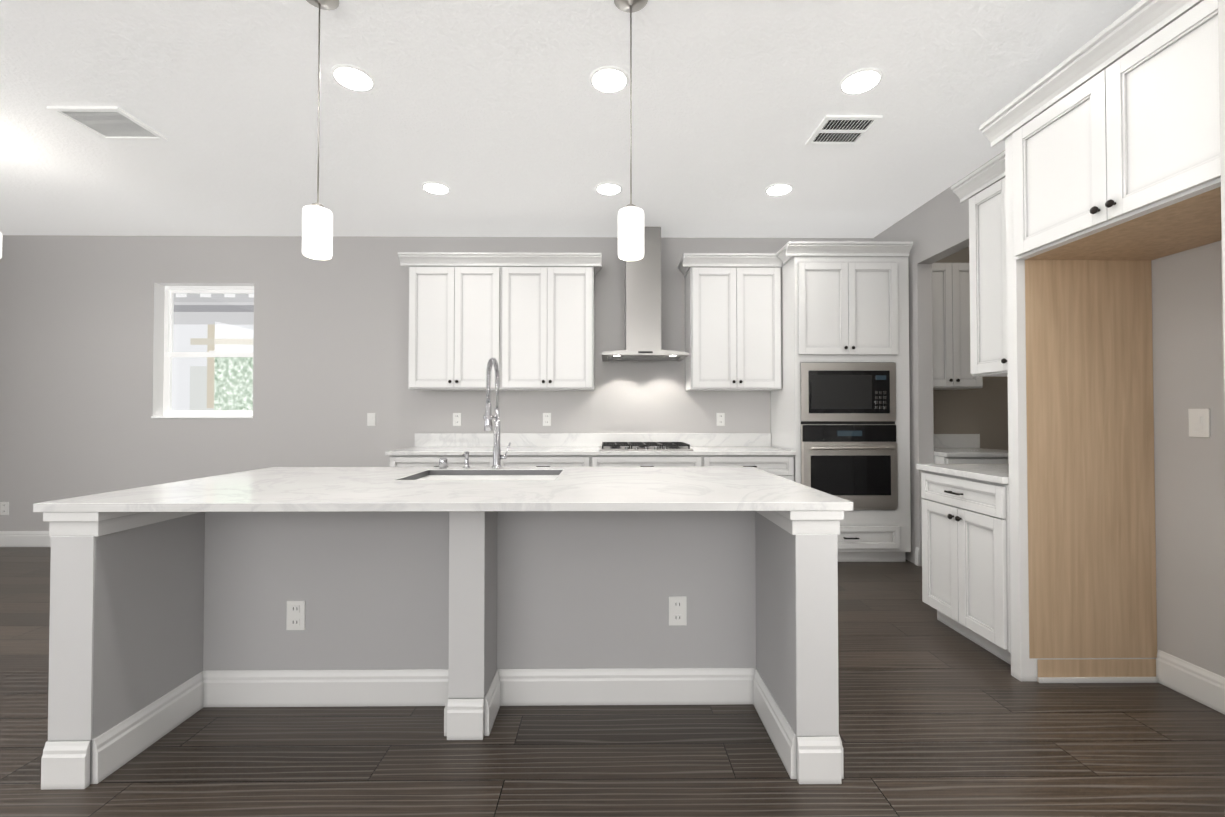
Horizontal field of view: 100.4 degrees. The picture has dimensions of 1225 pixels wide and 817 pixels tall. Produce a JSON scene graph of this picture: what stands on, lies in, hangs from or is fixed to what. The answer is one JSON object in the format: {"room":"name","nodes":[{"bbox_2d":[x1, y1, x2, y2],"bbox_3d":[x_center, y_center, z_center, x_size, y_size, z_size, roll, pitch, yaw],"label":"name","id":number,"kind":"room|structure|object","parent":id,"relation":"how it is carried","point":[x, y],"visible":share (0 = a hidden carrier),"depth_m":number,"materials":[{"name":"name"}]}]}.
{"room":"kitchen","nodes":[
{"label":"kitchen","id":0,"kind":"room"},
{"bbox_2d":[0,235,872,530],"bbox_3d":[-1.628,-0.167,4.825,8.420,2.887,0.120,0,-1,-1],"label":"wall","id":1,"kind":"structure","parent":0,"point":[76,359],"depth_m":4.75,"materials":[{"name":"grey paint"}]},
{"bbox_2d":[0,502,8,514],"bbox_3d":[-5.607,0.921,4.707,0.075,0.120,0.009,0,-1,-1],"label":"electrical outlet","id":2,"kind":"object","parent":1,"relation":"attached to","point":[4,508],"visible":1,"depth_m":4.71,"materials":[{"name":"white plastic"}]},
{"bbox_2d":[0,531,50,546],"bbox_3d":[-3.772,1.203,4.717,3.830,0.145,0.016,0,-1,-1],"label":"baseboard","id":3,"kind":"structure","parent":1,"relation":"attached to","point":[7,538],"depth_m":4.69,"materials":[{"name":"white wood"}]},
{"bbox_2d":[151,283,253,417],"bbox_3d":[-3.808,-0.540,4.826,0.928,1.263,0.176,0,-1,-1],"label":"window","id":4,"kind":"structure","parent":1,"relation":"in","point":[163,353],"depth_m":4.85,"materials":[{"name":"white paint"}]},
{"bbox_2d":[172,293,253,409],"bbox_3d":[-3.809,-0.539,4.894,0.858,1.193,0.004,0,-1,-1],"label":"window panel","id":5,"kind":"object","parent":4,"relation":"in","point":[211,349],"visible":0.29,"depth_m":4.89,"materials":[{"name":"clear glass"}]},
{"bbox_2d":[367,413,375,425],"bbox_3d":[-2.245,0.101,4.750,0.075,0.120,0.010,0,-1,-1],"label":"light switch","id":6,"kind":"object","parent":1,"relation":"attached to","point":[370,419],"visible":1,"depth_m":4.75,"materials":[{"name":"white plastic"}]},
{"bbox_2d":[453,413,460,425],"bbox_3d":[-1.450,0.101,4.758,0.075,0.120,0.009,0,-1,-1],"label":"electrical outlet","id":7,"kind":"object","parent":1,"relation":"attached to","point":[456,419],"visible":1,"depth_m":4.76,"materials":[{"name":"white plastic"}]},
{"bbox_2d":[406,252,509,390],"bbox_3d":[-1.342,-0.754,4.604,0.875,1.173,0.340,0,-1,-1],"label":"upper cabinet","id":8,"kind":"object","parent":1,"relation":"attached to","point":[459,302],"depth_m":4.44,"materials":[{"name":"white paint"}]},
{"bbox_2d":[543,413,550,425],"bbox_3d":[-0.613,0.101,4.766,0.075,0.120,0.009,0,-1,-1],"label":"electrical outlet","id":9,"kind":"object","parent":1,"relation":"attached to","point":[546,419],"visible":1,"depth_m":4.76,"materials":[{"name":"white plastic"}]},
{"bbox_2d":[510,253,597,390],"bbox_3d":[-0.605,-0.754,4.611,0.874,1.173,0.340,0,-1,-1],"label":"upper cabinet","id":10,"kind":"object","parent":1,"relation":"attached to","point":[522,321],"depth_m":4.45,"materials":[{"name":"white paint"}]},
{"bbox_2d":[602,227,688,360],"bbox_3d":[0.275,-1.029,4.544,0.734,1.167,0.499,0,-1,-1],"label":"range hood","id":11,"kind":"object","parent":1,"relation":"attached to","point":[643,309],"visible":0.96,"depth_m":4.51,"materials":[{"name":"silver metal"}]},
{"bbox_2d":[716,413,724,425],"bbox_3d":[1.013,0.101,4.781,0.075,0.120,0.009,0,-1,-1],"label":"electrical outlet","id":12,"kind":"object","parent":1,"relation":"attached to","point":[720,419],"visible":1,"depth_m":4.78,"materials":[{"name":"white plastic"}]},
{"bbox_2d":[678,253,781,390],"bbox_3d":[1.048,-0.755,4.602,0.868,1.173,0.390,0,-1,-1],"label":"upper cabinet","id":13,"kind":"object","parent":1,"relation":"attached to","point":[733,339],"visible":1,"depth_m":4.46,"materials":[{"name":"white paint"}]},
{"bbox_2d":[0,0,1140,237],"bbox_3d":[-0.877,-1.722,0.577,10.200,0.100,9.034,0,-1,-1],"label":"ceiling","id":14,"kind":"structure","parent":0,"point":[502,118],"depth_m":2.81,"materials":[{"name":"white paint"}]},
{"bbox_2d":[0,232,1,258],"bbox_3d":[-3.920,-1.279,2.925,0.550,0.716,0.550,0,-1,-1],"label":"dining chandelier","id":15,"kind":"object","parent":14,"relation":"hanging from","point":[0,245],"visible":1,"depth_m":3.10,"materials":[{"name":"white"}]},
{"bbox_2d":[47,106,167,140],"bbox_3d":[-2.880,-1.631,2.930,0.380,0.012,0.320,0,-1,-1],"label":"ceiling vent","id":16,"kind":"object","parent":14,"relation":"in","point":[110,123],"visible":1,"depth_m":2.92,"materials":[{"name":"white metal"}]},
{"bbox_2d":[302,0,338,259],"bbox_3d":[-1.169,-1.125,2.030,0.140,1.050,0.140,0,-1,-1],"label":"pendant light","id":17,"kind":"object","parent":14,"relation":"hanging from","point":[317,230],"visible":1,"depth_m":2.00,"materials":[{"name":"white glass"}]},
{"bbox_2d":[331,64,374,90],"bbox_3d":[-1.286,-1.637,2.534,0.196,0.010,0.196,0,-1,-1],"label":"recessed light","id":18,"kind":"object","parent":14,"relation":"in","point":[352,77],"visible":1,"depth_m":2.52,"materials":[{"name":"white plastic"}]},
{"bbox_2d":[422,181,449,193],"bbox_3d":[-1.298,-1.620,3.755,0.196,0.010,0.196,0,-1,-1],"label":"recessed light","id":19,"kind":"object","parent":14,"relation":"in","point":[436,187],"visible":1,"depth_m":3.73,"materials":[{"name":"white"}]},
{"bbox_2d":[595,182,621,194],"bbox_3d":[-0.028,-1.620,3.767,0.196,0.010,0.196,0,-1,-1],"label":"recessed light","id":20,"kind":"object","parent":14,"relation":"in","point":[608,188],"visible":1,"depth_m":3.75,"materials":[{"name":"white plastic"}]},
{"bbox_2d":[590,66,628,91],"bbox_3d":[-0.016,-1.637,2.546,0.196,0.010,0.196,0,-1,-1],"label":"recessed light","id":21,"kind":"object","parent":14,"relation":"in","point":[609,79],"visible":1,"depth_m":2.53,"materials":[{"name":"white plastic"}]},
{"bbox_2d":[614,0,647,260],"bbox_3d":[0.074,-1.125,2.042,0.140,1.050,0.140,0,-1,-1],"label":"pendant light","id":22,"kind":"object","parent":14,"relation":"hanging from","point":[630,231],"visible":1,"depth_m":2.00,"materials":[{"name":"white glass"}]},
{"bbox_2d":[765,183,792,194],"bbox_3d":[1.232,-1.619,3.779,0.196,0.010,0.196,0,-1,-1],"label":"recessed light","id":23,"kind":"object","parent":14,"relation":"in","point":[779,188],"visible":0.98,"depth_m":3.76,"materials":[{"name":"white plastic"}]},
{"bbox_2d":[805,115,882,145],"bbox_3d":[1.350,-1.630,3.000,0.320,0.013,0.300,0,-1,-1],"label":"ceiling vent","id":24,"kind":"object","parent":14,"relation":"in","point":[842,130],"visible":1,"depth_m":2.99,"materials":[{"name":"white metal"}]},
{"bbox_2d":[839,68,882,93],"bbox_3d":[1.244,-1.637,2.558,0.196,0.010,0.196,0,-1,-1],"label":"recessed light","id":25,"kind":"object","parent":14,"relation":"in","point":[860,80],"visible":1,"depth_m":2.54,"materials":[{"name":"white plastic"}]},
{"bbox_2d":[0,547,1224,816],"bbox_3d":[-0.877,1.265,0.534,10.200,0.100,9.034,0,-1,-1],"label":"floor","id":26,"kind":"structure","parent":0,"point":[938,717],"depth_m":1.84,"materials":[{"name":"wood"}]},
{"bbox_2d":[33,507,852,789],"bbox_3d":[-0.553,0.794,2.252,2.638,0.891,1.170,0,-1,-1],"label":"kitchen island","id":27,"kind":"object","parent":26,"relation":"on","point":[473,599],"depth_m":2.13,"materials":[{"name":"grey paint"}]},
{"bbox_2d":[286,601,304,629],"bbox_3d":[-1.325,0.866,2.135,0.075,0.120,0.009,0,-1,-1],"label":"outlet","id":28,"kind":"object","parent":27,"relation":"attached to","point":[295,618],"visible":1,"depth_m":2.13,"materials":[{"name":"white plastic"}]},
{"bbox_2d":[33,467,852,506],"bbox_3d":[-0.554,0.334,2.279,2.698,0.028,1.190,0,-1,-1],"label":"island countertop","id":29,"kind":"structure","parent":27,"relation":"on","point":[272,486],"depth_m":1.94,"materials":[{"name":"white stone"}]},
{"bbox_2d":[439,458,446,467],"bbox_3d":[-0.929,0.298,2.801,0.044,0.057,0.044,0,-1,-1],"label":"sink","id":30,"kind":"object","parent":29,"relation":"in","point":[442,462],"visible":1,"depth_m":2.78,"materials":[{"name":"silver metal"}]},
{"bbox_2d":[462,451,470,468],"bbox_3d":[-0.798,0.280,2.772,0.040,0.092,0.090,0,-1,-1],"label":"soap dispenser","id":31,"kind":"object","parent":29,"relation":"on","point":[466,454],"visible":1,"depth_m":2.79,"materials":[{"name":"silver metal"}]},
{"bbox_2d":[397,467,564,478],"bbox_3d":[-0.621,0.445,2.511,0.744,0.239,0.464,0,-1,-1],"label":"sink","id":32,"kind":"object","parent":29,"relation":"in","point":[430,472],"depth_m":2.73,"materials":[{"name":"silver metal"}]},
{"bbox_2d":[483,358,510,468],"bbox_3d":[-0.613,0.026,2.730,0.119,0.599,0.206,0,-1,-1],"label":"faucet","id":33,"kind":"object","parent":29,"relation":"on","point":[488,416],"visible":1,"depth_m":2.78,"materials":[{"name":"silver metal"}]},
{"bbox_2d":[669,596,686,625],"bbox_3d":[0.275,0.854,2.151,0.075,0.120,0.009,0,-1,-1],"label":"outlet","id":34,"kind":"object","parent":27,"relation":"attached to","point":[677,610],"visible":1,"depth_m":2.15,"materials":[{"name":"white plastic"}]},
{"bbox_2d":[389,455,504,466],"bbox_3d":[-1.345,0.829,4.436,0.939,0.884,0.630,0,-1,-1],"label":"base cabinet","id":35,"kind":"object","parent":26,"relation":"on","point":[397,460],"depth_m":4.13,"materials":[{"name":"white paint"}]},
{"bbox_2d":[385,433,795,455],"bbox_3d":[-0.175,0.305,4.449,3.318,0.157,0.643,0,-1,-1],"label":"countertop","id":36,"kind":"structure","parent":35,"relation":"on","point":[585,443],"depth_m":4.74,"materials":[{"name":"stone"}]},
{"bbox_2d":[599,442,692,450],"bbox_3d":[0.276,0.326,4.434,0.770,0.048,0.515,0,-1,-1],"label":"cooktop","id":37,"kind":"object","parent":36,"relation":"in","point":[643,446],"visible":1,"depth_m":4.29,"materials":[{"name":"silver metal"}]},
{"bbox_2d":[505,455,600,466],"bbox_3d":[-0.562,0.829,4.444,0.903,0.884,0.630,0,-1,-1],"label":"base cabinet","id":38,"kind":"object","parent":26,"relation":"on","point":[511,460],"depth_m":4.14,"materials":[{"name":"white paint"}]},
{"bbox_2d":[601,455,712,466],"bbox_3d":[0.276,0.829,4.452,1.046,0.884,0.630,0,-1,-1],"label":"base cabinet","id":39,"kind":"object","parent":26,"relation":"on","point":[606,460],"depth_m":4.15,"materials":[{"name":"white paint"}]},
{"bbox_2d":[713,455,793,480],"bbox_3d":[1.073,0.829,4.459,0.821,0.884,0.630,0,-1,-1],"label":"base cabinet","id":40,"kind":"object","parent":26,"relation":"on","point":[781,465],"depth_m":4.15,"materials":[{"name":"white paint"}]},
{"bbox_2d":[771,241,912,561],"bbox_3d":[1.921,-0.036,4.446,1.010,2.615,0.698,0,-1,-1],"label":"tall cabinet","id":41,"kind":"object","parent":26,"relation":"on","point":[844,301],"visible":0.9,"depth_m":4.17,"materials":[{"name":"white paint"}]},
{"bbox_2d":[801,363,895,420],"bbox_3d":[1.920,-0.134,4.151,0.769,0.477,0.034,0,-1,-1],"label":"microwave","id":42,"kind":"object","parent":41,"relation":"in","point":[848,391],"visible":1,"depth_m":4.14,"materials":[{"name":"silver metal"}]},
{"bbox_2d":[801,424,897,509],"bbox_3d":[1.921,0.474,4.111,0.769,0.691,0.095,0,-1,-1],"label":"wall oven","id":43,"kind":"object","parent":41,"relation":"in","point":[856,465],"visible":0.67,"depth_m":4.11,"materials":[{"name":"silver metal"}]},
{"bbox_2d":[921,470,1010,664],"bbox_3d":[2.139,0.804,2.712,0.682,0.885,0.647,0,-1,-1],"label":"base cabinet","id":44,"kind":"object","parent":26,"relation":"on","point":[965,563],"visible":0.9,"depth_m":2.64,"materials":[{"name":"white paint"}]},
{"bbox_2d":[916,464,1008,483],"bbox_3d":[2.151,0.280,2.730,0.658,0.157,0.666,0,-1,-1],"label":"countertop","id":45,"kind":"structure","parent":44,"relation":"on","point":[996,473],"depth_m":2.73,"materials":[{"name":"stone"}]},
{"bbox_2d":[934,456,1008,463],"bbox_3d":[2.939,0.827,4.266,0.697,0.885,0.664,0,-1,-1],"label":"base cabinet","id":46,"kind":"object","parent":26,"relation":"on","point":[968,460],"visible":0.06,"depth_m":3.98,"materials":[{"name":"white paint"}]},
{"bbox_2d":[934,434,1007,456],"bbox_3d":[2.948,0.303,4.284,0.718,0.157,0.643,0,-1,-1],"label":"countertop","id":47,"kind":"structure","parent":46,"relation":"on","point":[956,445],"depth_m":4.58,"materials":[{"name":"stone"}]},
{"bbox_2d":[979,0,1221,682],"bbox_3d":[2.139,-0.072,1.957,0.698,2.615,1.024,0,-1,-1],"label":"surround","id":48,"kind":"object","parent":26,"relation":"on","point":[1109,135],"visible":1,"depth_m":2.33,"materials":[{"name":"white paint"}]},
{"bbox_2d":[933,247,1007,449],"bbox_3d":[3.124,-0.169,4.676,1.080,2.887,0.120,0,-1,-1],"label":"wall","id":49,"kind":"structure","parent":0,"point":[983,411],"depth_m":4.59,"materials":[{"name":"beige paint"}]},
{"bbox_2d":[873,150,1224,676],"bbox_3d":[2.538,-0.191,3.126,0.120,2.887,3.358,0,-1,-1],"label":"wall","id":50,"kind":"structure","parent":0,"point":[1187,329],"depth_m":2.25,"materials":[{"name":"grey paint"}]},
{"bbox_2d":[932,263,982,389],"bbox_3d":[2.851,-0.700,4.435,0.523,1.058,0.368,0,-1,-1],"label":"wall cabinet","id":51,"kind":"object","parent":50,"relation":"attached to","point":[951,319],"visible":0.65,"depth_m":4.29,"materials":[{"name":"white paint"}]},
{"bbox_2d":[951,151,1007,376],"bbox_3d":[2.281,-0.781,2.771,0.398,1.173,0.717,0,-1,-1],"label":"upper cabinet","id":52,"kind":"object","parent":50,"relation":"attached to","point":[982,189],"visible":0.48,"depth_m":2.91,"materials":[{"name":"white paint"}]},
{"bbox_2d":[1156,650,1224,714],"bbox_3d":[2.482,1.162,1.874,0.016,0.145,0.894,0,-1,-1],"label":"baseboard","id":53,"kind":"structure","parent":50,"relation":"attached to","point":[1195,682],"depth_m":2.18,"materials":[{"name":"white wood"}]},
{"bbox_2d":[1188,409,1209,436],"bbox_3d":[2.482,0.061,2.162,0.010,0.120,0.075,0,-1,-1],"label":"outlet","id":54,"kind":"object","parent":50,"relation":"attached to","point":[1199,422],"visible":1,"depth_m":2.16,"materials":[{"name":"white plastic"}]},
{"bbox_2d":[1218,0,1224,394],"bbox_3d":[2.193,-0.253,-1.154,0.892,2.887,5.196,0,-1,-1],"label":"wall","id":55,"kind":"structure","parent":0,"point":[1221,25],"depth_m":1.44,"materials":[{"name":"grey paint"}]},
{"label":"outside","id":56,"kind":"structure","parent":0,"visible":0},
{"bbox_2d":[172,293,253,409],"bbox_3d":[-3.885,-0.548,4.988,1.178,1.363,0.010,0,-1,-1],"label":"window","id":57,"kind":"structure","parent":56,"point":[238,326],"depth_m":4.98,"materials":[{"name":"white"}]}
]}

